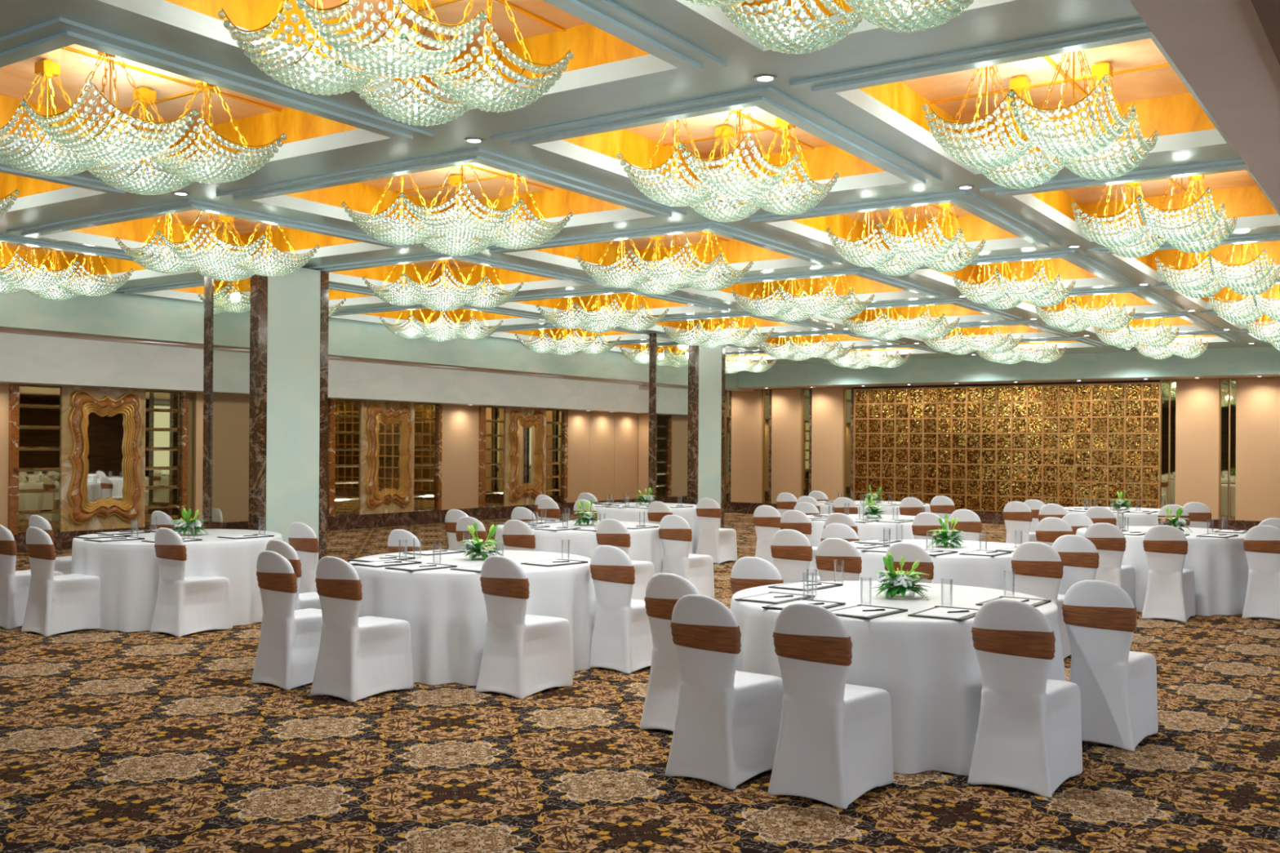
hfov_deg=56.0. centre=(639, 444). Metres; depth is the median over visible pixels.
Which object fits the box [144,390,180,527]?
mirror
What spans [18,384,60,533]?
mirror
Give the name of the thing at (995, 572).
tablecloth
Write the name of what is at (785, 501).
banquet chair
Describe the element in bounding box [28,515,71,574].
banquet chair
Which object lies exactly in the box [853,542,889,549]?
folder
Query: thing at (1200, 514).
banquet chair
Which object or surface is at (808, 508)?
banquet chair
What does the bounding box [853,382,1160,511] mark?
wall
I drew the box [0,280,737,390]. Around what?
wall
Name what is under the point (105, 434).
mirror glass
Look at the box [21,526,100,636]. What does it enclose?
banquet chair
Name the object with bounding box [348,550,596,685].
tablecloth
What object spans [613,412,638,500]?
upholstered panel
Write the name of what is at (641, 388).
trim
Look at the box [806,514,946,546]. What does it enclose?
tablecloth
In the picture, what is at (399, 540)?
banquet chair
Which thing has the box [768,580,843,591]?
folder
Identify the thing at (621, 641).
banquet chair
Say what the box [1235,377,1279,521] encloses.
upholstered panel
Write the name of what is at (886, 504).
folder
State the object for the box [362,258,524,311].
chandelier
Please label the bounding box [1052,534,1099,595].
banquet chair
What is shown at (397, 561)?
pen
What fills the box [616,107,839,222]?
chandelier
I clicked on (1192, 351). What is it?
chandelier
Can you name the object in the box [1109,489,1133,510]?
flower arrangement
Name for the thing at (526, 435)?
mirror glass
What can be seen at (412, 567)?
folder
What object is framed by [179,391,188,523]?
trim
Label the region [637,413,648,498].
upholstered panel
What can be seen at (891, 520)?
folder
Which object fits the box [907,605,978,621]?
folder
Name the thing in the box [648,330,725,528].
column
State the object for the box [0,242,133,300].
chandelier
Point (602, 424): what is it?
upholstered panel
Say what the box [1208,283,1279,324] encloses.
chandelier
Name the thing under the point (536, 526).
folder
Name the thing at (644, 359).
chandelier
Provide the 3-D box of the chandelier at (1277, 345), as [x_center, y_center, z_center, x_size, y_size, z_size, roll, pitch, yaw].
[10.947,-1.833,19.736,0.992,0.679,1.316,0,0,34]
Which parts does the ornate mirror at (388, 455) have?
gold frame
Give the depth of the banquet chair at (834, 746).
5.64 m
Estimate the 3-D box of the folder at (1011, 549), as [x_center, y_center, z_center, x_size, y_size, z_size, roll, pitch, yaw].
[3.306,0.914,10.424,0.290,0.011,0.420,0,0,41]
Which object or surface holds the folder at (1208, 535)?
on the tablecloth at (1220, 566)
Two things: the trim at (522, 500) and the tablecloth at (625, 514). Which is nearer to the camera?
the tablecloth at (625, 514)
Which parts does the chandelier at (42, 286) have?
chain, chain, chain, chain, rod, chain, chain, chain, chain, rod, chain, chain, chain, chain, chain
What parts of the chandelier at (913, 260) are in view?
chain, chain, rod, chain, chain, chain, chain, rod, chain, chain, chain, chain, rod, chain, chain, chain, chain, rod, chain, chain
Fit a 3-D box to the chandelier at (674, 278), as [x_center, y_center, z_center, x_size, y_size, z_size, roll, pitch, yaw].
[0.260,-1.918,12.238,1.322,0.679,1.316,0,0,34]
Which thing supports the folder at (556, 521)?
on the tablecloth at (646, 544)
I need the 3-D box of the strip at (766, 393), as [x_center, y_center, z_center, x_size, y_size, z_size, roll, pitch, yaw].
[3.140,0.047,29.570,0.290,2.800,0.080,0,0,34]
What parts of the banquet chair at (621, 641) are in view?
sash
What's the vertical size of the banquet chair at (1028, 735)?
0.924 m
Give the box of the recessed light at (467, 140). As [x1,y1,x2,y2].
[464,137,484,142]
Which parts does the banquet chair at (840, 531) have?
sash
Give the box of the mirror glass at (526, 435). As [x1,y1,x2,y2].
[519,425,535,485]
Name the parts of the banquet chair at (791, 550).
sash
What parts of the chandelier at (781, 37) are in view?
chain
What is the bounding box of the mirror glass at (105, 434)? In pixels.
[87,413,124,502]
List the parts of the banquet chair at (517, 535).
sash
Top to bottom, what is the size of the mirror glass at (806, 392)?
2.800 m
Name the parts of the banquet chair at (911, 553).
sash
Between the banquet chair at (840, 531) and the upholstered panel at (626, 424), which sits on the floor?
the banquet chair at (840, 531)
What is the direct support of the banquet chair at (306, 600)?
on the floor
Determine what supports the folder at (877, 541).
on the tablecloth at (995, 572)
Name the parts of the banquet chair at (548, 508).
sash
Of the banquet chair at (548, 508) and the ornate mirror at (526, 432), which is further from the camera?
the ornate mirror at (526, 432)
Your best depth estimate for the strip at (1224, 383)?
23.90 m
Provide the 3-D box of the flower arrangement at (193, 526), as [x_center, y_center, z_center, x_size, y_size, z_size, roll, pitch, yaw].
[-4.327,0.748,11.523,0.350,0.274,0.360,0,0,21]
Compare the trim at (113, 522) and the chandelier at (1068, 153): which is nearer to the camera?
the chandelier at (1068, 153)
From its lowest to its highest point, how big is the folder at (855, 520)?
0.011 m
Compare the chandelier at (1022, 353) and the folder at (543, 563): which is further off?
the chandelier at (1022, 353)
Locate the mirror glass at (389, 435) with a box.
[377,421,400,491]
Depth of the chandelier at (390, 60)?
5.37 m
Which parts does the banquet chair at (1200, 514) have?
sash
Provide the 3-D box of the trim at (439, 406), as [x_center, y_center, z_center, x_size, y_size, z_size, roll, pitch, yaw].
[-4.241,0.270,25.413,0.070,2.239,0.100,0,0,34]
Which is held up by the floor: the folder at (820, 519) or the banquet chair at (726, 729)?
the banquet chair at (726, 729)
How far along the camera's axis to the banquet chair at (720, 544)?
17.10 m
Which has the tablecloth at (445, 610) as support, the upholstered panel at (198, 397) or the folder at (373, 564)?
the folder at (373, 564)
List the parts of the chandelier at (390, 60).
chain, chain, rod, chain, chain, chain, chain, chain, rod, chain, chain, rod, chain, chain, chain, chain, chain, rod, chain, chain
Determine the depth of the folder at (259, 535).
11.26 m
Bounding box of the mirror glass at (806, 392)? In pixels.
[802,388,809,496]
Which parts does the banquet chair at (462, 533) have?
sash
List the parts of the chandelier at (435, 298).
chain, chain, chain, chain, chain, chain, chain, chain, chain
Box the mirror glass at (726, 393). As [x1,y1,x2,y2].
[724,390,728,502]
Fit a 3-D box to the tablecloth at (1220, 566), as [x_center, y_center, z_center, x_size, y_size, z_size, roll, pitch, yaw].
[5.686,1.324,12.984,2.038,0.766,1.980,0,0,-22]
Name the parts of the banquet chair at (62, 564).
sash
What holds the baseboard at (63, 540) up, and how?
attached to the wall at (191, 395)
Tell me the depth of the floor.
6.07 m
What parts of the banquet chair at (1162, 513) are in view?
sash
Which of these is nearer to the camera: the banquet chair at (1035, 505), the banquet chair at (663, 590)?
the banquet chair at (663, 590)
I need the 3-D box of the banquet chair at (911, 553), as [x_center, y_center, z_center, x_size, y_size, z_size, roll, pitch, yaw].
[2.201,1.219,9.483,0.421,0.924,0.573,0,0,36]
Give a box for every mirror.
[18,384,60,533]
[66,390,142,524]
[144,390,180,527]
[210,265,250,529]
[334,399,359,515]
[364,403,412,509]
[413,403,436,511]
[485,406,504,506]
[508,409,545,502]
[545,408,563,502]
[654,331,688,503]
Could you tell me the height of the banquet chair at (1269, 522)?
0.924 m
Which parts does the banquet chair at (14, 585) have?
sash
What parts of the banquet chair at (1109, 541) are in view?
sash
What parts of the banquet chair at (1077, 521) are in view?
sash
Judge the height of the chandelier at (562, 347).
0.679 m
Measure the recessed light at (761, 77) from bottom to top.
0.006 m
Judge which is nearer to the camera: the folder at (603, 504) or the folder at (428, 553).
the folder at (428, 553)
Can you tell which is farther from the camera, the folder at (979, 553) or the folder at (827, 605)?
the folder at (979, 553)
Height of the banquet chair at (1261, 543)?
0.924 m
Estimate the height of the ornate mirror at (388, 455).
2.100 m
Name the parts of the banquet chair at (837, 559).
sash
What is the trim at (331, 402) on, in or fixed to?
attached to the wall at (191, 395)
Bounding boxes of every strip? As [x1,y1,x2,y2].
[724,390,731,502]
[761,389,772,503]
[801,388,812,496]
[843,386,856,500]
[1160,379,1168,508]
[1168,379,1175,504]
[1218,378,1228,519]
[1228,377,1235,519]
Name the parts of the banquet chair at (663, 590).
sash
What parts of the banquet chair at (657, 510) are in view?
sash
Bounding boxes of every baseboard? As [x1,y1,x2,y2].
[13,498,638,552]
[638,499,1261,530]
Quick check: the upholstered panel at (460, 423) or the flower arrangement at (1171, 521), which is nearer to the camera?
the flower arrangement at (1171, 521)
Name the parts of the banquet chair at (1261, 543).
sash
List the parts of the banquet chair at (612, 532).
sash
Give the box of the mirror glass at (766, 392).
[763,389,769,502]
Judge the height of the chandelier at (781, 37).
0.679 m
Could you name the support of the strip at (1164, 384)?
attached to the wall at (1157, 380)
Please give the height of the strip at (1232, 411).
2.800 m
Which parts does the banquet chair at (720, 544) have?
sash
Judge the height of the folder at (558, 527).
0.011 m
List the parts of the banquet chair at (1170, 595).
sash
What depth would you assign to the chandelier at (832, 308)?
14.60 m
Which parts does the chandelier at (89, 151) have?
chain, chain, rod, chain, chain, chain, chain, rod, chain, chain, chain, chain, rod, chain, chain, chain, chain, rod, chain, chain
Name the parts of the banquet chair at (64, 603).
sash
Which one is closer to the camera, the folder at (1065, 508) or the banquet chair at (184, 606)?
the banquet chair at (184, 606)
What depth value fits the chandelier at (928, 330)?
17.20 m
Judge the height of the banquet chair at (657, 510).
0.924 m
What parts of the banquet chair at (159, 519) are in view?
sash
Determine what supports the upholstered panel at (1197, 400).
attached to the wall at (1157, 380)
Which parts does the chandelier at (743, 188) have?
chain, chain, rod, chain, chain, chain, chain, chain, rod, chain, chain, chain, rod, chain, chain, chain, chain, rod, chain, chain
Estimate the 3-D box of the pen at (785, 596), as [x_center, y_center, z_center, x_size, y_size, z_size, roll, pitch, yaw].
[0.831,0.882,6.975,0.138,0.011,0.009,0,0,-26]
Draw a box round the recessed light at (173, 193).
[172,191,189,195]
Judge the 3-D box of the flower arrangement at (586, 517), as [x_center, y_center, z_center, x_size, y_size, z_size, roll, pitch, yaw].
[-0.604,0.761,13.368,0.334,0.307,0.364,0,0,-31]
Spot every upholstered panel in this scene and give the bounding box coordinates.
[0,383,8,528]
[193,392,203,524]
[441,404,479,510]
[567,410,589,502]
[589,411,614,501]
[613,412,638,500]
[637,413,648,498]
[730,389,762,502]
[771,388,802,503]
[811,386,844,501]
[1175,378,1220,519]
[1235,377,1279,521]
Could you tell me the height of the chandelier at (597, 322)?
0.679 m
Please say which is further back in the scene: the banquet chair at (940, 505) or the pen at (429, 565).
the banquet chair at (940, 505)
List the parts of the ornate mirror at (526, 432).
gold frame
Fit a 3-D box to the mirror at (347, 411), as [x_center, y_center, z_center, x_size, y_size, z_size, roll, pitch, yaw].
[-5.682,0.257,23.322,0.012,2.239,0.680,0,0,34]
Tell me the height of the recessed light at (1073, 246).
0.006 m
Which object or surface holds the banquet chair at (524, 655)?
on the floor
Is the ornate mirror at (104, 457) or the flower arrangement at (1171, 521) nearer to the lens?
the flower arrangement at (1171, 521)
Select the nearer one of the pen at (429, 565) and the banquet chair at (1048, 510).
the pen at (429, 565)
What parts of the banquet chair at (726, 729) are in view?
sash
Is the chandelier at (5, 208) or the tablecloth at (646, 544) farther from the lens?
the tablecloth at (646, 544)
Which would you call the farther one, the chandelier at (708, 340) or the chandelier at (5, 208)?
the chandelier at (708, 340)
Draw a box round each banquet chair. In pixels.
[0,524,63,629]
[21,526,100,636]
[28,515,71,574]
[150,511,175,529]
[150,527,232,636]
[251,551,322,690]
[265,539,321,610]
[288,521,319,593]
[310,555,413,702]
[386,528,422,553]
[444,509,468,550]
[455,516,487,550]
[475,555,573,698]
[502,520,535,551]
[511,506,537,521]
[534,494,553,520]
[537,497,560,520]
[573,499,597,520]
[577,492,598,503]
[589,545,653,674]
[595,519,654,599]
[640,573,699,731]
[647,501,692,554]
[658,515,714,598]
[665,594,783,789]
[695,497,737,564]
[729,556,783,595]
[752,505,781,565]
[768,603,893,808]
[770,528,820,583]
[776,492,797,516]
[779,510,819,576]
[793,502,820,515]
[795,496,820,513]
[808,490,829,501]
[814,537,862,581]
[820,523,859,542]
[823,512,857,535]
[831,497,857,514]
[884,542,933,582]
[899,497,925,515]
[911,512,946,539]
[929,495,955,531]
[948,509,982,541]
[967,599,1082,797]
[1002,501,1037,544]
[1010,542,1071,658]
[1023,499,1044,532]
[1035,517,1074,546]
[1038,503,1067,521]
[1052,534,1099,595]
[1061,579,1158,751]
[1062,513,1093,534]
[1084,506,1116,525]
[1084,522,1134,606]
[1141,524,1195,622]
[1157,504,1190,527]
[1182,502,1211,528]
[1241,524,1279,620]
[1257,518,1279,528]
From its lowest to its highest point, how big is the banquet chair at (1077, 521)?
0.924 m
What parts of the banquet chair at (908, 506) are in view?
sash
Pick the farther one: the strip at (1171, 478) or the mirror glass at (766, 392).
the mirror glass at (766, 392)
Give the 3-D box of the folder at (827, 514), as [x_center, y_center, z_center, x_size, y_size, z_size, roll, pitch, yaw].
[2.477,0.917,15.629,0.290,0.011,0.420,0,0,36]
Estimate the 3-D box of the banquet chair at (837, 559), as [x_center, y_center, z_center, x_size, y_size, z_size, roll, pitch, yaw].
[1.723,1.217,9.904,0.421,0.924,0.573,0,0,35]
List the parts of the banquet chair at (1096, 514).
sash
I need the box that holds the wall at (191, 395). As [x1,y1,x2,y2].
[187,392,328,524]
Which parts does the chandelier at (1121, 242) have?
chain, chain, rod, chain, chain, chain, chain, rod, chain, chain, rod, chain, chain, chain, rod, chain, chain, chain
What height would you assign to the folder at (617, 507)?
0.011 m
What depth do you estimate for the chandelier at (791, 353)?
21.52 m
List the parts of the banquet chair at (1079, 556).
sash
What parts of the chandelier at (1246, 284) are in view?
chain, chain, chain, chain, chain, chain, rod, chain, chain, chain, chain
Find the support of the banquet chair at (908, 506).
on the floor
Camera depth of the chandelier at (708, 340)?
18.91 m
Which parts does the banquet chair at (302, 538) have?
sash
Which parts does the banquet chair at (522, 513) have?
sash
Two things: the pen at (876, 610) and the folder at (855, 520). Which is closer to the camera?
the pen at (876, 610)
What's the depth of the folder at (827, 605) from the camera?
6.70 m
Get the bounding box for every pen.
[379,556,396,559]
[383,560,402,563]
[419,564,436,567]
[551,560,569,562]
[773,595,793,597]
[805,582,822,586]
[808,602,824,604]
[862,608,885,611]
[946,609,969,613]
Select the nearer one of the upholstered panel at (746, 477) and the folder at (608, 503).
the folder at (608, 503)
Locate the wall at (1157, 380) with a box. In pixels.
[810,377,1235,519]
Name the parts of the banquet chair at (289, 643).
sash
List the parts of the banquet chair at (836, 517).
sash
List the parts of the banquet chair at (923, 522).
sash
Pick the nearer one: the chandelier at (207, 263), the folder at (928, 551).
the folder at (928, 551)
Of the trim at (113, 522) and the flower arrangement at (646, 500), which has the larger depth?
the trim at (113, 522)
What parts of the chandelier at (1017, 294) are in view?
chain, chain, chain, chain, chain, chain, chain, chain, chain, chain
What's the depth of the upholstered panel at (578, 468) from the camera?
29.47 m
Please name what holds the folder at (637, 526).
on the tablecloth at (646, 544)
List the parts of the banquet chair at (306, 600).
sash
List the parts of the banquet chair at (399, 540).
sash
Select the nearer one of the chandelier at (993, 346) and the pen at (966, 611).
the pen at (966, 611)
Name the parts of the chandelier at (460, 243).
chain, rod, chain, chain, chain, chain, chain, rod, chain, chain, chain, chain, chain, rod, chain, chain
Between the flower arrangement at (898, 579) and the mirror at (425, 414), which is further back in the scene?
the mirror at (425, 414)
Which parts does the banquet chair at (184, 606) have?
sash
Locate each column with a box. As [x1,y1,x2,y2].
[202,263,328,565]
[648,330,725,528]
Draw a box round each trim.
[0,327,753,391]
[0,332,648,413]
[8,383,19,534]
[59,386,146,532]
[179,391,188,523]
[327,399,335,516]
[359,400,414,514]
[435,404,442,510]
[478,405,485,507]
[503,407,546,506]
[562,409,568,502]
[639,373,1279,391]
[737,346,1279,387]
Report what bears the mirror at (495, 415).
attached to the wall at (191, 395)
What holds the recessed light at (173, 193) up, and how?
in the ceiling
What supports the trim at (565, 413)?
attached to the wall at (191, 395)
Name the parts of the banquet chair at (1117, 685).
sash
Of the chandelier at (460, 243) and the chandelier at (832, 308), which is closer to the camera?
the chandelier at (460, 243)
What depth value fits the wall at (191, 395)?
20.48 m
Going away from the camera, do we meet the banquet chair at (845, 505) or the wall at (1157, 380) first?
the banquet chair at (845, 505)
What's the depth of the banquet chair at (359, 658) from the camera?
7.85 m
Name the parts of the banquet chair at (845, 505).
sash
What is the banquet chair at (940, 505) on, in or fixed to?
on the floor
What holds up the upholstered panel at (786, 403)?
attached to the wall at (1157, 380)
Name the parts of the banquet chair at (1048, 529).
sash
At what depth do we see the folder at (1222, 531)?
12.91 m
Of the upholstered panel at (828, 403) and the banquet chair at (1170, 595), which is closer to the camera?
the banquet chair at (1170, 595)
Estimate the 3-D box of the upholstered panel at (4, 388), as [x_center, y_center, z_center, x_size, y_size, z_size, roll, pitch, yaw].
[-10.109,0.215,16.736,0.030,2.239,2.662,0,0,34]
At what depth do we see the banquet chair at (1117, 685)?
6.72 m
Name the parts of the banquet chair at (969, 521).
sash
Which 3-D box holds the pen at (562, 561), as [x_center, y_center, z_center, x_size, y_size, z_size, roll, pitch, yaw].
[-0.590,0.876,8.984,0.138,0.011,0.009,0,0,-22]
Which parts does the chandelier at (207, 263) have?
chain, chain, rod, chain, chain, chain, chain, rod, chain, chain, chain, rod, chain, chain, chain, chain, chain, chain, chain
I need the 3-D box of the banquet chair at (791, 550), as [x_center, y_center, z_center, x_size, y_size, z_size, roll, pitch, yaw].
[1.462,1.217,10.913,0.421,0.924,0.573,0,0,33]
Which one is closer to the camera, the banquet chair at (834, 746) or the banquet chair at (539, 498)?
the banquet chair at (834, 746)
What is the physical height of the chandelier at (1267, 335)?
0.679 m
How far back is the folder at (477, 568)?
8.47 m
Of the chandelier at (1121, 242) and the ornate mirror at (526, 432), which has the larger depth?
the ornate mirror at (526, 432)
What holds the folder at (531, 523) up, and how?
on the tablecloth at (646, 544)
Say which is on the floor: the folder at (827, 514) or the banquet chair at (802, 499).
the banquet chair at (802, 499)
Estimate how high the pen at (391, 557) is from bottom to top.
0.011 m
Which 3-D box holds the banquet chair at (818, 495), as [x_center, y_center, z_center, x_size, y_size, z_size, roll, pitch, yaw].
[3.118,1.244,20.406,0.421,0.924,0.573,0,0,36]
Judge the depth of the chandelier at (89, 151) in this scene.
7.05 m
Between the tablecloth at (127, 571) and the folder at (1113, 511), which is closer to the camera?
the tablecloth at (127, 571)
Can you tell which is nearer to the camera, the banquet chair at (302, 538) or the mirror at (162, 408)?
the banquet chair at (302, 538)
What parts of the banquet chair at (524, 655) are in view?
sash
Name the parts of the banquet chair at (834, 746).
sash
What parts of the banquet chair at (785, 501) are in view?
sash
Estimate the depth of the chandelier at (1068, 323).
15.74 m
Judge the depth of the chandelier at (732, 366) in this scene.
25.44 m
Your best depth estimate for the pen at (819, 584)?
7.60 m
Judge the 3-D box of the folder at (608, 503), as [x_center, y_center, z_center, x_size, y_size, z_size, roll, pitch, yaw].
[-0.461,0.902,18.434,0.290,0.011,0.420,0,0,33]
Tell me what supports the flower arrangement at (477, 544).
on the tablecloth at (445, 610)
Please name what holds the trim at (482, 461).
attached to the wall at (191, 395)
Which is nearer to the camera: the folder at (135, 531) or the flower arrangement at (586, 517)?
the folder at (135, 531)
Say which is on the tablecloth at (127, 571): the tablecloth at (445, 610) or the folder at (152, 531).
the folder at (152, 531)
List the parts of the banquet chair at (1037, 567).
sash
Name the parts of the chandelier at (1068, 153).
chain, chain, rod, chain, chain, chain, chain, rod, chain, chain, chain, chain, rod, chain, chain, chain, chain, rod, chain, chain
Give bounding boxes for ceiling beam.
[1129,0,1279,211]
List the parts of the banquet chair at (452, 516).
sash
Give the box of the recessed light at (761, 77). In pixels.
[753,74,777,81]
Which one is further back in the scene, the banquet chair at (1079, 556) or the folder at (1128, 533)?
the folder at (1128, 533)
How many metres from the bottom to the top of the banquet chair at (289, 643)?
0.924 m
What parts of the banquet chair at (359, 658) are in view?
sash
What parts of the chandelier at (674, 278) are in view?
chain, chain, rod, chain, chain, chain, chain, chain, rod, chain, chain, chain, rod, chain, chain, chain, chain, rod, chain, chain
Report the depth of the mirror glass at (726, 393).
30.24 m
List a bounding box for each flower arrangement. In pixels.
[169,507,208,535]
[457,522,502,560]
[570,498,601,524]
[633,488,656,505]
[858,496,887,519]
[865,484,884,503]
[871,551,931,600]
[927,514,968,548]
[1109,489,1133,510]
[1155,506,1191,532]
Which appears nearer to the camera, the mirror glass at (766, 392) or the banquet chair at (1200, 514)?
the banquet chair at (1200, 514)
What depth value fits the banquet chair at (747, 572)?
7.97 m
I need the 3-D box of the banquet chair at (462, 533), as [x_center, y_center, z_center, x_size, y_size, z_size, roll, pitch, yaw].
[-1.615,1.198,12.498,0.421,0.924,0.573,0,0,33]
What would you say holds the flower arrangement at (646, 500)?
on the tablecloth at (625, 514)
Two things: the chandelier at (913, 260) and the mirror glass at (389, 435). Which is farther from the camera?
the mirror glass at (389, 435)
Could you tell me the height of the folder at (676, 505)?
0.011 m
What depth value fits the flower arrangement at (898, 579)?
7.03 m
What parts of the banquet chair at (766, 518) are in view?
sash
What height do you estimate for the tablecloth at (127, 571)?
0.766 m
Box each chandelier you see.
[0,50,287,195]
[0,188,19,217]
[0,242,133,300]
[115,211,319,281]
[198,293,346,317]
[217,0,573,126]
[341,164,573,256]
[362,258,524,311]
[379,309,502,342]
[515,328,621,355]
[536,293,668,333]
[575,231,753,294]
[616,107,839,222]
[619,343,648,364]
[662,316,774,348]
[685,0,973,53]
[724,354,777,373]
[731,275,875,321]
[759,333,854,360]
[826,202,986,275]
[827,348,911,368]
[841,304,959,340]
[921,325,1023,355]
[922,49,1159,189]
[951,258,1075,309]
[976,342,1066,364]
[1035,293,1135,332]
[1071,174,1237,257]
[1093,317,1179,348]
[1134,335,1208,359]
[1155,242,1279,297]
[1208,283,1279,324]
[1245,315,1279,342]
[1271,337,1279,351]
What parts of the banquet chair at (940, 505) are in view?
sash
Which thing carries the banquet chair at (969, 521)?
on the floor
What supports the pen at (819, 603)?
on the folder at (827, 605)
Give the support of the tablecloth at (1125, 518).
on the round table
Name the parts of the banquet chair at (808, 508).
sash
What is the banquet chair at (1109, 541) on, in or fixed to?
on the floor
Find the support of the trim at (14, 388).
attached to the wall at (191, 395)
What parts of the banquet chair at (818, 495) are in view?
sash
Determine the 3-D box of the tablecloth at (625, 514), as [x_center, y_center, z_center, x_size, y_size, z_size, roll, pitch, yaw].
[0.016,1.294,17.935,1.985,0.766,2.007,0,0,6]
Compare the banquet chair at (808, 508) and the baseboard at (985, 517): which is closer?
the banquet chair at (808, 508)
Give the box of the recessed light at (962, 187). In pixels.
[956,185,973,189]
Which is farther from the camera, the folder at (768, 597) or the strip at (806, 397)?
the strip at (806, 397)
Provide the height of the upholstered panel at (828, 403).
2.800 m
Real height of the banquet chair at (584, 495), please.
0.924 m
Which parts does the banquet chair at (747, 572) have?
sash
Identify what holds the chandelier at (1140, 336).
hanging from the ceiling
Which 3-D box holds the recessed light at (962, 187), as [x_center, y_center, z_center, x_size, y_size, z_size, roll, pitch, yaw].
[2.419,-1.909,8.945,0.124,0.006,0.124,0,0,34]
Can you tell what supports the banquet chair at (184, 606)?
on the floor
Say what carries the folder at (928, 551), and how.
on the tablecloth at (995, 572)
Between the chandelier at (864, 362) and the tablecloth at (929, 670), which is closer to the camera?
the tablecloth at (929, 670)
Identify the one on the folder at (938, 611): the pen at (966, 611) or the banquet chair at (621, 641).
the pen at (966, 611)
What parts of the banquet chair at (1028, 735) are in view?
sash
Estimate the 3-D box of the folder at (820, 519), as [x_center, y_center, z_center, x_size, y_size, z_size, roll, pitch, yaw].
[2.316,0.914,14.650,0.290,0.011,0.420,0,0,41]
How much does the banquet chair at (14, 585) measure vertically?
0.924 m
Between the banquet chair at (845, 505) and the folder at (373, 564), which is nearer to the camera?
the folder at (373, 564)
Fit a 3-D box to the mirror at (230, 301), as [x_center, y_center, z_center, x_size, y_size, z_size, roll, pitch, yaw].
[-4.340,-0.275,12.789,0.650,3.275,0.012,0,0,34]
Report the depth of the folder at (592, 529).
12.56 m
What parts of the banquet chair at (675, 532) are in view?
sash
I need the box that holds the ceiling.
[0,0,1279,364]
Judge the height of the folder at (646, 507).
0.011 m
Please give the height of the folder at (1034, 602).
0.011 m
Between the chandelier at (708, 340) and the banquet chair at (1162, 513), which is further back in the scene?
the chandelier at (708, 340)
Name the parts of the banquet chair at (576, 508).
sash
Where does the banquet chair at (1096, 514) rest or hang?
on the floor
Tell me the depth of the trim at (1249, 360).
24.92 m
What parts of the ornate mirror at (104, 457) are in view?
gold frame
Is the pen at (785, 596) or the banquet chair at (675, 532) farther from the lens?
the banquet chair at (675, 532)
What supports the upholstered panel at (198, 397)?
attached to the wall at (191, 395)
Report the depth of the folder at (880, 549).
10.28 m
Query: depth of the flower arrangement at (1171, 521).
12.96 m
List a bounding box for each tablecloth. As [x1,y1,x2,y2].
[71,528,282,632]
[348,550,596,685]
[493,520,663,574]
[592,502,699,554]
[729,581,1066,775]
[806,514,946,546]
[817,500,931,515]
[849,539,1019,592]
[1063,506,1160,526]
[1075,525,1248,616]
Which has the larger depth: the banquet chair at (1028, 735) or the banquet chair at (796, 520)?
the banquet chair at (796, 520)
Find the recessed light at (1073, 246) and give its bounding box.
[1066,244,1080,248]
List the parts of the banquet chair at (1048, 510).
sash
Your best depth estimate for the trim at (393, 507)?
23.81 m
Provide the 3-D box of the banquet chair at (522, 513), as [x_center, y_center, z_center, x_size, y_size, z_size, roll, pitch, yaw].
[-1.256,1.204,14.479,0.421,0.924,0.573,0,0,36]
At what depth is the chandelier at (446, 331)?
17.97 m
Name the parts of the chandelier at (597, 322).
chain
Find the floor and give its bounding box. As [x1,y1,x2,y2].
[0,512,1279,852]
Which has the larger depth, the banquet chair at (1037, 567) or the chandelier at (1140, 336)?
the chandelier at (1140, 336)
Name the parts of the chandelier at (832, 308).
chain, chain, chain, chain, chain, chain, chain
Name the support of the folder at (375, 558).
on the tablecloth at (445, 610)
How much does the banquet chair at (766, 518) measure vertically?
0.924 m
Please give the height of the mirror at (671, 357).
3.275 m
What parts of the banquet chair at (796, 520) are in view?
sash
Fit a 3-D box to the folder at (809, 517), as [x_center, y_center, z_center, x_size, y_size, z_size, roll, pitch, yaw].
[2.180,0.914,15.071,0.290,0.011,0.420,0,0,37]
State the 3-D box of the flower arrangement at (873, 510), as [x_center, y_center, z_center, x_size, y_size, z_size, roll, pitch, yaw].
[2.930,0.803,15.091,0.350,0.274,0.360,0,0,-5]
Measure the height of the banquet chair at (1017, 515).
0.924 m
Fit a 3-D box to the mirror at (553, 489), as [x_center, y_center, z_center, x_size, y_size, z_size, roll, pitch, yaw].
[-2.054,0.291,28.708,0.012,2.239,0.690,0,0,34]
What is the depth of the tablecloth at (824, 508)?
18.60 m
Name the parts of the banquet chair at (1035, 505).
sash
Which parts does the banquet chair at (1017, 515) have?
sash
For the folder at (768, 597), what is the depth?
6.95 m
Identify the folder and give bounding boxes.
[71,533,130,538]
[83,536,144,542]
[93,530,150,534]
[141,537,202,542]
[143,528,183,532]
[217,533,274,538]
[347,555,415,562]
[351,559,422,567]
[385,563,457,571]
[402,548,466,555]
[449,565,482,572]
[498,521,542,524]
[520,559,587,566]
[528,524,550,528]
[529,520,567,523]
[533,526,581,530]
[573,527,597,531]
[594,504,619,506]
[595,502,625,504]
[604,506,639,508]
[626,524,658,528]
[631,506,648,508]
[669,505,693,507]
[734,591,814,604]
[761,598,845,609]
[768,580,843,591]
[808,515,826,519]
[810,518,826,520]
[813,513,848,515]
[830,604,907,619]
[853,519,879,522]
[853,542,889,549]
[854,538,901,544]
[856,503,875,506]
[860,546,889,552]
[876,503,899,506]
[877,519,912,523]
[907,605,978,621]
[924,549,957,555]
[959,550,1011,556]
[975,595,1051,607]
[995,546,1017,551]
[1065,508,1087,510]
[1111,510,1129,513]
[1122,531,1146,535]
[1128,511,1156,513]
[1195,533,1238,537]
[1213,528,1247,533]

